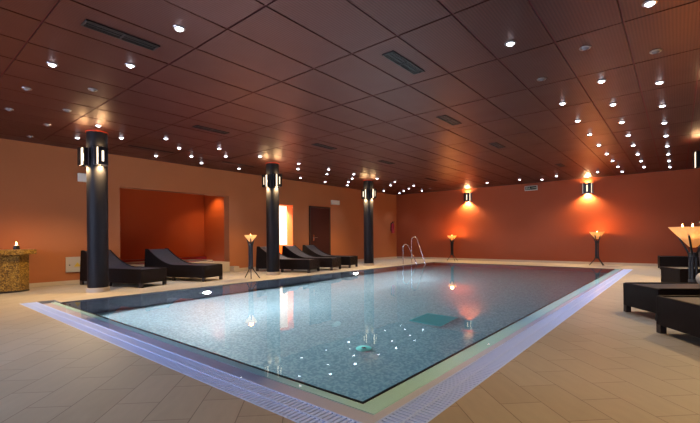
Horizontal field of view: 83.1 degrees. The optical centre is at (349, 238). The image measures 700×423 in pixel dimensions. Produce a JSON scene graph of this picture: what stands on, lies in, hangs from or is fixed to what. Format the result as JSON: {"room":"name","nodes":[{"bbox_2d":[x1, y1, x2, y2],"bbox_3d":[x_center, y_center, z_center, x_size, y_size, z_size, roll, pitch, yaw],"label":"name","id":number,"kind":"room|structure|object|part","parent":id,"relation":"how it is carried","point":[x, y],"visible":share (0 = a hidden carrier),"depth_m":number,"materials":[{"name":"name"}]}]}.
{"room":"spa","nodes":[
{"label":"spa","id":0,"kind":"room"},
{"bbox_2d":[120,188,203,259],"bbox_3d":[-6.204,-0.249,12.137,0.150,2.560,3.950,0,0,40],"label":"wall","id":1,"kind":"structure","parent":0,"point":[174,222],"depth_m":12.35,"materials":[{"name":"orange paint"}]},
{"bbox_2d":[0,138,396,282],"bbox_3d":[-4.164,-0.507,11.592,0.280,3.046,19.720,0,0,40],"label":"wall","id":2,"kind":"structure","parent":0,"point":[43,202],"depth_m":9.76,"materials":[{"name":"paint"}]},
{"bbox_2d":[66,257,79,271],"bbox_3d":[-6.160,0.591,8.928,0.042,0.340,0.440,0,0,40],"label":"electrical panel","id":3,"kind":"object","parent":2,"relation":"attached to","point":[72,263],"visible":0.64,"depth_m":8.86,"materials":[{"name":"beige"}]},
{"bbox_2d":[78,173,85,181],"bbox_3d":[-6.044,-1.380,9.066,0.066,0.190,0.340,0,0,40],"label":"emergency light","id":4,"kind":"object","parent":2,"relation":"attached to","point":[81,176],"visible":0.44,"depth_m":8.97,"materials":[{"name":"beige plastic"}]},
{"bbox_2d":[29,256,396,287],"bbox_3d":[-4.041,0.973,11.499,0.012,0.085,19.720,0,0,40],"label":"baseboard","id":5,"kind":"structure","parent":2,"relation":"attached to","point":[246,268],"depth_m":8.76,"materials":[{"name":"beige stone"}]},
{"bbox_2d":[279,204,292,245],"bbox_3d":[-2.392,-0.083,13.737,0.302,2.172,0.844,0,0,40],"label":"trim","id":6,"kind":"structure","parent":2,"relation":"attached to","point":[289,207],"depth_m":14.03,"materials":[{"name":"orange paint"}]},
{"bbox_2d":[309,206,330,254],"bbox_3d":[-1.112,-0.102,14.974,0.091,2.190,1.140,0,0,40],"label":"door","id":7,"kind":"structure","parent":2,"relation":"in","point":[319,217],"depth_m":14.99,"materials":[{"name":"brown wood"}]},
{"bbox_2d":[331,200,339,204],"bbox_3d":[-0.582,-1.411,15.644,0.066,0.170,0.460,0,0,40],"label":"emergency light","id":8,"kind":"object","parent":2,"relation":"attached to","point":[334,202],"visible":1,"depth_m":15.60,"materials":[{"name":"beige plastic"}]},
{"bbox_2d":[391,222,394,232],"bbox_3d":[2.016,-0.505,18.657,0.202,0.550,0.190,0,0,40],"label":"fire extinguisher","id":9,"kind":"object","parent":2,"relation":"attached to","point":[392,223],"visible":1,"depth_m":18.63,"materials":[{"name":"red metal"}]},
{"bbox_2d":[204,195,223,260],"bbox_3d":[-4.277,-0.263,13.007,1.703,2.560,0.150,0,0,40],"label":"wall","id":10,"kind":"structure","parent":0,"point":[213,205],"depth_m":13.09,"materials":[{"name":"orange paint"}]},
{"bbox_2d":[279,206,286,244],"bbox_3d":[-2.285,-0.348,15.837,2.253,2.700,6.750,0,0,40],"label":"wall","id":11,"kind":"structure","parent":0,"point":[282,209],"depth_m":16.77,"materials":[{"name":"white paint"}]},
{"bbox_2d":[0,0,699,194],"bbox_3d":[1.234,-2.119,7.099,14.347,0.103,20.120,0,0,40],"label":"ceiling","id":12,"kind":"structure","parent":0,"point":[283,78],"depth_m":5.31,"materials":[{"name":"brown painted ceiling panels"}]},
{"bbox_2d":[21,87,31,90],"bbox_3d":[-4.381,-2.014,5.355,0.120,0.027,0.120,0,0,40],"label":"recessed light","id":13,"kind":"object","parent":12,"relation":"in","point":[23,88],"visible":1,"depth_m":5.33,"materials":[{"name":"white glass"}]},
{"bbox_2d":[46,62,58,66],"bbox_3d":[-3.483,-2.021,4.621,0.120,0.027,0.120,0,0,40],"label":"recessed light","id":14,"kind":"object","parent":12,"relation":"in","point":[51,64],"visible":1,"depth_m":4.60,"materials":[{"name":"white glass"}]},
{"bbox_2d":[88,88,97,91],"bbox_3d":[-3.520,-2.020,5.406,0.120,0.027,0.120,0,0,40],"label":"recessed light","id":15,"kind":"object","parent":12,"relation":"in","point":[89,89],"visible":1,"depth_m":5.38,"materials":[{"name":"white glass"}]},
{"bbox_2d":[81,19,159,50],"bbox_3d":[-2.295,-2.036,3.986,0.150,0.012,0.680,0,0,40],"label":"ceiling vent","id":16,"kind":"object","parent":12,"relation":"in","point":[87,23],"visible":1,"depth_m":3.96,"materials":[{"name":"grey metal"}]},
{"bbox_2d":[125,63,135,67],"bbox_3d":[-2.591,-2.027,4.661,0.120,0.027,0.120,0,0,40],"label":"recessed light","id":17,"kind":"object","parent":12,"relation":"in","point":[130,65],"visible":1,"depth_m":4.64,"materials":[{"name":"white glass"}]},
{"bbox_2d":[128,145,173,152],"bbox_3d":[-4.505,-2.019,8.993,0.070,0.012,1.000,0,0,40],"label":"ceiling vent","id":18,"kind":"object","parent":12,"relation":"in","point":[128,145],"visible":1,"depth_m":8.97,"materials":[{"name":"grey metal"}]},
{"bbox_2d":[173,25,185,31],"bbox_3d":[-1.665,-2.034,3.852,0.120,0.027,0.120,0,0,40],"label":"recessed light","id":19,"kind":"object","parent":12,"relation":"in","point":[179,28],"visible":1,"depth_m":3.83,"materials":[{"name":"white glass"}]},
{"bbox_2d":[192,125,228,134],"bbox_3d":[-2.607,-2.034,7.429,0.160,0.012,0.680,0,0,40],"label":"ceiling vent","id":20,"kind":"object","parent":12,"relation":"in","point":[195,126],"visible":1,"depth_m":7.41,"materials":[{"name":"grey metal"}]},
{"bbox_2d":[223,161,253,166],"bbox_3d":[-3.062,-2.030,10.888,0.070,0.012,1.000,0,0,40],"label":"ceiling vent","id":21,"kind":"object","parent":12,"relation":"in","point":[223,161],"visible":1,"depth_m":10.87,"materials":[{"name":"grey metal"}]},
{"bbox_2d":[311,143,336,149],"bbox_3d":[-0.572,-2.049,8.846,0.170,0.012,0.660,0,0,40],"label":"ceiling vent","id":22,"kind":"object","parent":12,"relation":"in","point":[315,144],"visible":1,"depth_m":8.82,"materials":[{"name":"grey metal"}]},
{"bbox_2d":[378,160,394,163],"bbox_3d":[0.986,-2.060,10.738,0.170,0.012,0.600,0,0,40],"label":"ceiling vent","id":23,"kind":"object","parent":12,"relation":"in","point":[382,161],"visible":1,"depth_m":10.74,"materials":[{"name":"grey metal"}]},
{"bbox_2d":[382,50,424,74],"bbox_3d":[0.640,-2.058,4.655,0.150,0.012,0.700,0,0,40],"label":"ceiling vent","id":24,"kind":"object","parent":12,"relation":"in","point":[393,56],"visible":1,"depth_m":4.63,"materials":[{"name":"grey metal"}]},
{"bbox_2d":[436,115,461,125],"bbox_3d":[1.742,-2.066,6.937,0.170,0.012,0.640,0,0,40],"label":"ceiling vent","id":25,"kind":"object","parent":12,"relation":"in","point":[445,118],"visible":1,"depth_m":6.92,"materials":[{"name":"grey metal"}]},
{"bbox_2d":[489,142,505,148],"bbox_3d":[3.310,-2.078,8.872,0.170,0.012,0.600,0,0,40],"label":"ceiling vent","id":26,"kind":"object","parent":12,"relation":"in","point":[497,145],"visible":1,"depth_m":8.87,"materials":[{"name":"grey metal"}]},
{"bbox_2d":[504,40,515,45],"bbox_3d":[1.705,-2.059,4.200,0.120,0.027,0.120,0,0,40],"label":"recessed light","id":27,"kind":"object","parent":12,"relation":"in","point":[512,42],"visible":1,"depth_m":4.18,"materials":[{"name":"white glass"}]},
{"bbox_2d":[537,77,546,80],"bbox_3d":[2.503,-2.065,5.162,0.120,0.027,0.120,0,0,40],"label":"recessed light","id":28,"kind":"object","parent":12,"relation":"in","point":[541,78],"visible":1,"depth_m":5.14,"materials":[{"name":"silver metal"}]},
{"bbox_2d":[579,45,590,50],"bbox_3d":[2.567,-2.066,4.315,0.120,0.027,0.120,0,0,40],"label":"recessed light","id":29,"kind":"object","parent":12,"relation":"in","point":[586,47],"visible":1,"depth_m":4.29,"materials":[{"name":"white glass"}]},
{"bbox_2d":[596,79,606,82],"bbox_3d":[3.334,-2.071,5.239,0.120,0.027,0.120,0,0,40],"label":"recessed light","id":30,"kind":"object","parent":12,"relation":"in","point":[601,80],"visible":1,"depth_m":5.21,"materials":[{"name":"white glass"}]},
{"bbox_2d":[642,0,657,6],"bbox_3d":[2.651,-2.066,3.492,0.120,0.027,0.120,0,0,40],"label":"recessed light","id":31,"kind":"object","parent":12,"relation":"in","point":[648,3],"visible":1,"depth_m":3.48,"materials":[{"name":"white glass"}]},
{"bbox_2d":[649,49,662,53],"bbox_3d":[3.411,-2.072,4.408,0.120,0.027,0.120,0,0,40],"label":"recessed light","id":32,"kind":"object","parent":12,"relation":"in","point":[655,51],"visible":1,"depth_m":4.39,"materials":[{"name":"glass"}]},
{"bbox_2d":[0,258,699,422],"bbox_3d":[1.289,1.035,7.073,13.867,0.120,19.720,0,0,40],"label":"floor","id":33,"kind":"structure","parent":0,"point":[604,363],"depth_m":2.81,"materials":[{"name":"tile"}]},
{"bbox_2d":[0,249,36,293],"bbox_3d":[-7.279,0.634,6.933,0.865,0.810,2.760,0,0,40],"label":"counter","id":34,"kind":"object","parent":33,"relation":"on","point":[14,264],"depth_m":7.50,"materials":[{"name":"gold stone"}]},
{"bbox_3d":[-7.310,1.025,6.955,0.785,0.030,2.550,0,0,40],"label":"kick plate","id":35,"kind":"part","parent":34,"relation":"part of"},
{"bbox_2d":[13,242,19,249],"bbox_3d":[-6.540,0.148,7.745,0.110,0.150,0.110,0,0,40],"label":"candle","id":36,"kind":"object","parent":34,"relation":"on","point":[15,247],"visible":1,"depth_m":7.71,"materials":[{"name":"white wax"}]},
{"bbox_2d":[0,249,36,254],"bbox_3d":[-7.282,0.275,6.933,0.865,0.090,2.760,0,0,40],"label":"countertop","id":37,"kind":"structure","parent":34,"relation":"on","point":[2,251],"depth_m":7.50,"materials":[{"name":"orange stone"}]},
{"bbox_2d":[85,130,109,292],"bbox_3d":[-4.829,-0.501,7.559,0.394,3.044,0.394,0,0,40],"label":"column","id":38,"kind":"structure","parent":33,"relation":"on","point":[96,175],"depth_m":7.41,"materials":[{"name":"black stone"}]},
{"bbox_2d":[77,147,88,166],"bbox_3d":[-4.988,-1.518,7.376,0.240,0.330,0.130,0,0,40],"label":"wall lamp","id":39,"kind":"object","parent":38,"relation":"attached to","point":[82,154],"visible":1,"depth_m":7.33,"materials":[{"name":"grey"}]},
{"bbox_3d":[-5.026,-1.517,7.331,0.152,0.330,0.012,0,0,40],"label":"plate","id":40,"kind":"part","parent":39,"relation":"part of","materials":[{"name":"black metal"}]},
{"bbox_3d":[-5.006,-1.518,7.355,0.172,0.314,0.014,0,0,40],"label":"glass","id":41,"kind":"part","parent":39,"relation":"part of","materials":[{"name":"beige glass"}]},
{"bbox_3d":[-4.899,-1.518,7.327,0.012,0.330,0.068,0,0,40],"label":"plate","id":42,"kind":"part","parent":39,"relation":"part of","materials":[{"name":"black metal"}]},
{"bbox_2d":[93,146,107,165],"bbox_3d":[-4.654,-1.540,7.407,0.130,0.330,0.240,0,0,40],"label":"wall lamp","id":43,"kind":"object","parent":38,"relation":"attached to","point":[100,154],"visible":1,"depth_m":7.36,"materials":[{"name":"grey metal"}]},
{"bbox_3d":[-4.733,-1.540,7.342,0.068,0.330,0.012,0,0,40],"label":"plate","id":44,"kind":"part","parent":43,"relation":"part of","materials":[{"name":"black metal"}]},
{"bbox_3d":[-4.633,-1.540,7.389,0.014,0.314,0.172,0,0,40],"label":"glass","id":45,"kind":"part","parent":43,"relation":"part of","materials":[{"name":"beige glass"}]},
{"bbox_3d":[-4.609,-1.540,7.369,0.012,0.330,0.152,0,0,40],"label":"plate","id":46,"kind":"part","parent":43,"relation":"part of","materials":[{"name":"black metal"}]},
{"bbox_2d":[80,250,166,287],"bbox_3d":[-4.986,0.642,8.672,1.850,0.760,0.650,0,0,22],"label":"sun lounger","id":47,"kind":"object","parent":33,"relation":"on","point":[120,271],"visible":0.7,"depth_m":8.37,"materials":[{"name":"wicker"}]},
{"bbox_2d":[122,256,238,271],"bbox_3d":[-5.275,0.825,11.373,2.223,0.400,3.630,0,0,40],"label":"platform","id":48,"kind":"object","parent":33,"relation":"on","point":[135,262],"visible":0.23,"depth_m":11.84,"materials":[{"name":"beige stone"}]},
{"bbox_2d":[144,248,222,281],"bbox_3d":[-4.109,0.636,9.729,1.850,0.760,0.650,0,0,21],"label":"sun lounger","id":49,"kind":"object","parent":33,"relation":"on","point":[176,267],"visible":0.88,"depth_m":9.53,"materials":[{"name":"wicker"}]},
{"bbox_2d":[21,302,361,422],"bbox_3d":[-2.533,1.064,4.125,6.680,0.120,0.220,0,0,40],"label":"overflow grating","id":50,"kind":"object","parent":33,"relation":"in","point":[297,410],"visible":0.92,"depth_m":2.83,"materials":[{"name":"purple plastic"}]},
{"bbox_2d":[244,234,259,278],"bbox_3d":[-2.508,0.455,9.923,0.437,1.114,0.310,0,0,38],"label":"torch","id":51,"kind":"object","parent":33,"relation":"on","point":[250,238],"visible":1,"depth_m":9.87,"materials":[{"name":"black metal"}]},
{"bbox_2d":[244,235,256,241],"bbox_3d":[-2.494,0.005,9.910,0.310,0.163,0.310,0,0,25],"label":"bowl","id":52,"kind":"object","parent":51,"relation":"on","point":[250,238],"depth_m":9.82,"materials":[{"name":"glass"}]},
{"bbox_2d":[265,162,280,274],"bbox_3d":[-2.115,-0.521,10.826,0.394,3.044,0.394,0,0,40],"label":"column","id":53,"kind":"structure","parent":33,"relation":"on","point":[272,192],"depth_m":10.67,"materials":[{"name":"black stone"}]},
{"bbox_2d":[262,174,269,187],"bbox_3d":[-2.274,-1.538,10.644,0.240,0.330,0.130,0,0,40],"label":"wall lamp","id":54,"kind":"object","parent":53,"relation":"attached to","point":[265,178],"visible":1,"depth_m":10.59,"materials":[{"name":"grey glass"}]},
{"bbox_3d":[-2.312,-1.538,10.599,0.152,0.330,0.012,0,0,40],"label":"plate","id":55,"kind":"part","parent":54,"relation":"part of","materials":[{"name":"black"}]},
{"bbox_3d":[-2.185,-1.539,10.595,0.012,0.330,0.068,0,0,40],"label":"plate","id":56,"kind":"part","parent":54,"relation":"part of","materials":[{"name":"black"}]},
{"bbox_2d":[273,174,281,186],"bbox_3d":[-1.941,-1.560,10.675,0.130,0.330,0.240,0,0,40],"label":"wall lamp","id":57,"kind":"object","parent":53,"relation":"attached to","point":[277,178],"visible":1,"depth_m":10.61,"materials":[{"name":"grey glass"}]},
{"bbox_3d":[-1.895,-1.561,10.637,0.012,0.330,0.152,0,0,40],"label":"plate","id":58,"kind":"part","parent":57,"relation":"part of","materials":[{"name":"black"}]},
{"bbox_2d":[256,246,319,272],"bbox_3d":[-1.888,0.619,11.932,1.850,0.760,0.650,0,0,23],"label":"sun lounger","id":59,"kind":"object","parent":33,"relation":"on","point":[308,264],"visible":0.64,"depth_m":11.64,"materials":[{"name":"wicker"}]},
{"bbox_2d":[282,245,340,270],"bbox_3d":[-1.256,0.614,12.752,1.850,0.760,0.650,0,0,25],"label":"sun lounger","id":60,"kind":"object","parent":33,"relation":"on","point":[293,251],"visible":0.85,"depth_m":12.66,"materials":[{"name":"wicker"}]},
{"bbox_2d":[44,262,613,422],"bbox_3d":[1.706,1.758,9.097,6.520,1.568,12.840,0,0,40],"label":"swimming pool","id":61,"kind":"object","parent":33,"relation":"in","point":[359,345],"visible":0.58,"depth_m":4.69,"materials":[{"name":"liquid"}]},
{"bbox_2d":[402,236,425,264],"bbox_3d":[2.448,0.898,14.988,0.715,1.938,0.710,0,0,40],"label":"pool ladder","id":62,"kind":"object","parent":61,"relation":"attached to","point":[413,236],"visible":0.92,"depth_m":15.07,"materials":[{"name":"silver metal"}]},
{"bbox_3d":[2.249,1.039,14.751,0.656,1.658,0.038,0,0,40],"label":"handrail","id":63,"kind":"part","parent":62,"relation":"part of","materials":[{"name":"silver metal"}]},
{"bbox_3d":[2.644,0.896,15.228,0.656,1.938,0.038,0,0,40],"label":"handrail","id":64,"kind":"part","parent":62,"relation":"part of","materials":[{"name":"silver metal"}]},
{"bbox_2d":[580,269,622,288],"bbox_3d":[1.636,0.985,9.020,6.520,0.001,12.640,0,0,40],"label":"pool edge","id":65,"kind":"object","parent":61,"relation":"in","point":[594,283],"visible":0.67,"depth_m":9.10,"materials":[{"name":"white tile"}]},
{"bbox_2d":[302,245,357,267],"bbox_3d":[-0.710,0.610,13.693,1.850,0.760,0.650,0,0,24],"label":"sun lounger","id":66,"kind":"object","parent":33,"relation":"on","point":[312,250],"visible":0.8,"depth_m":13.58,"materials":[{"name":"wicker"}]},
{"bbox_2d":[363,180,373,265],"bbox_3d":[0.665,-0.542,14.174,0.394,3.044,0.394,0,0,40],"label":"column","id":67,"kind":"structure","parent":33,"relation":"on","point":[367,184],"depth_m":14.02,"materials":[{"name":"black stone"}]},
{"bbox_2d":[361,189,367,198],"bbox_3d":[0.506,-1.559,13.991,0.240,0.330,0.130,0,0,40],"label":"wall lamp","id":68,"kind":"object","parent":67,"relation":"attached to","point":[364,192],"visible":1,"depth_m":13.96,"materials":[{"name":"grey metal"}]},
{"bbox_3d":[0.468,-1.558,13.946,0.152,0.330,0.012,0,0,40],"label":"plate","id":69,"kind":"part","parent":68,"relation":"part of","materials":[{"name":"black"}]},
{"bbox_2d":[370,189,375,198],"bbox_3d":[0.839,-1.581,14.022,0.130,0.330,0.240,0,0,40],"label":"wall lamp","id":70,"kind":"object","parent":67,"relation":"attached to","point":[372,191],"visible":1,"depth_m":13.97,"materials":[{"name":"grey"}]},
{"bbox_2d":[447,236,457,260],"bbox_3d":[4.293,0.411,16.648,0.457,1.100,0.380,0,0,25],"label":"torch","id":71,"kind":"object","parent":33,"relation":"on","point":[450,237],"visible":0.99,"depth_m":16.59,"materials":[{"name":"black metal"}]},
{"bbox_2d":[375,269,632,422],"bbox_3d":[4.159,1.014,6.783,0.220,0.120,12.860,0,0,40],"label":"overflow grating","id":72,"kind":"object","parent":33,"relation":"in","point":[429,404],"visible":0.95,"depth_m":2.94,"materials":[{"name":"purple plastic"}]},
{"bbox_2d":[589,232,603,265],"bbox_3d":[8.342,0.342,13.351,0.460,1.176,0.450,0,0,25],"label":"torch","id":73,"kind":"object","parent":33,"relation":"on","point":[597,235],"visible":1,"depth_m":13.29,"materials":[{"name":"black metal"}]},
{"bbox_2d":[589,232,603,241],"bbox_3d":[8.344,-0.015,13.349,0.449,0.384,0.449,0,0,40],"label":"bowl","id":74,"kind":"object","parent":73,"relation":"on","point":[597,235],"depth_m":13.26,"materials":[{"name":"beige glass"}]},
{"bbox_2d":[623,282,699,320],"bbox_3d":[4.481,0.572,4.797,1.850,0.760,0.650,0,0,4],"label":"sun lounger","id":75,"kind":"object","parent":33,"relation":"on","point":[640,295],"visible":0.68,"depth_m":4.82,"materials":[{"name":"wicker"}]},
{"bbox_3d":[3.614,0.908,5.149,0.060,0.100,0.060,0,0,4],"label":"leg","id":76,"kind":"part","parent":75,"relation":"part of","materials":[{"name":"black wood"}]},
{"bbox_2d":[696,273,699,283],"bbox_3d":[4.306,0.496,4.617,0.170,0.162,0.500,0,0,7],"label":"rolled towel","id":77,"kind":"object","parent":75,"relation":"on","point":[698,274],"visible":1,"depth_m":4.83,"materials":[{"name":"white fabric"}]},
{"bbox_2d":[656,295,699,337],"bbox_3d":[4.005,0.575,3.608,1.850,0.760,0.650,0,0,7],"label":"sun lounger","id":78,"kind":"object","parent":33,"relation":"on","point":[681,313],"visible":1,"depth_m":3.75,"materials":[{"name":"wicker"}]},
{"bbox_3d":[3.157,0.911,4.005,0.060,0.100,0.060,0,0,7],"label":"leg","id":79,"kind":"part","parent":78,"relation":"part of","materials":[{"name":"black wood"}]},
{"bbox_2d":[658,256,699,268],"bbox_3d":[10.023,0.530,11.338,1.850,0.760,0.650,0,0,34],"label":"sun lounger","id":80,"kind":"object","parent":33,"relation":"on","point":[662,260],"visible":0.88,"depth_m":11.42,"materials":[{"name":"wicker"}]},
{"bbox_2d":[661,266,699,281],"bbox_3d":[7.003,0.553,7.330,1.850,0.760,0.650,0,0,13],"label":"sun lounger","id":81,"kind":"object","parent":33,"relation":"on","point":[668,273],"visible":0.69,"depth_m":7.45,"materials":[{"name":"wicker"}]},
{"bbox_2d":[668,223,699,281],"bbox_3d":[5.329,0.363,6.132,0.610,1.180,0.610,0,0,25],"label":"torch","id":82,"kind":"object","parent":33,"relation":"on","point":[690,236],"visible":0.88,"depth_m":6.08,"materials":[{"name":"black metal"}]},
{"bbox_2d":[668,226,699,254],"bbox_3d":[5.327,0.067,6.132,0.609,0.484,0.609,0,0,40],"label":"bowl","id":83,"kind":"object","parent":82,"relation":"on","point":[690,236],"depth_m":6.06,"materials":[{"name":"beige glass"}]},
{"bbox_3d":[7.678,-0.594,8.374,0.394,3.044,0.394,0,0,40],"label":"column","id":84,"kind":"structure","parent":33,"relation":"on","visible":0},
{"bbox_2d":[693,151,699,167],"bbox_3d":[7.487,-1.691,8.525,0.130,0.330,0.280,0,0,40],"label":"wall lamp","id":85,"kind":"object","parent":84,"relation":"attached to","point":[697,153],"visible":1,"depth_m":8.44,"materials":[{"name":"grey"}]},
{"bbox_3d":[7.425,-1.691,8.421,0.068,0.330,0.012,0,0,40],"label":"plate","id":86,"kind":"part","parent":85,"relation":"part of","materials":[{"name":"black"}]},
{"bbox_2d":[396,168,699,263],"bbox_3d":[7.532,-0.594,14.825,14.147,3.046,0.200,0,0,40],"label":"wall","id":87,"kind":"structure","parent":0,"point":[554,221],"depth_m":14.51,"materials":[{"name":"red paint"}]},
{"bbox_2d":[464,193,471,201],"bbox_3d":[4.967,-1.732,16.734,0.340,0.360,0.130,0,0,40],"label":"wall lamp","id":88,"kind":"object","parent":87,"relation":"attached to","point":[467,196],"visible":1,"depth_m":16.67,"materials":[{"name":"grey"}]},
{"bbox_2d":[397,256,657,265],"bbox_3d":[7.588,0.886,14.650,13.855,0.085,0.012,0,0,40],"label":"baseboard","id":89,"kind":"structure","parent":87,"relation":"attached to","point":[501,260],"depth_m":14.96,"materials":[{"name":"beige stone"}]},
{"bbox_2d":[525,185,537,190],"bbox_3d":[6.939,-1.917,15.142,0.460,0.180,0.058,0,0,40],"label":"exit sign","id":90,"kind":"object","parent":87,"relation":"attached to","point":[535,187],"visible":1,"depth_m":15.11,"materials":[{"name":"grey plastic"}]},
{"bbox_2d":[582,183,592,193],"bbox_3d":[8.360,-1.758,13.916,0.340,0.360,0.130,0,0,40],"label":"wall lamp","id":91,"kind":"object","parent":87,"relation":"attached to","point":[587,188],"visible":1,"depth_m":13.88,"materials":[{"name":"grey metal"}]},
{"bbox_3d":[8.322,-1.757,13.871,0.252,0.360,0.012,0,0,40],"label":"plate","id":92,"kind":"part","parent":91,"relation":"part of","materials":[{"name":"black"}]}
]}

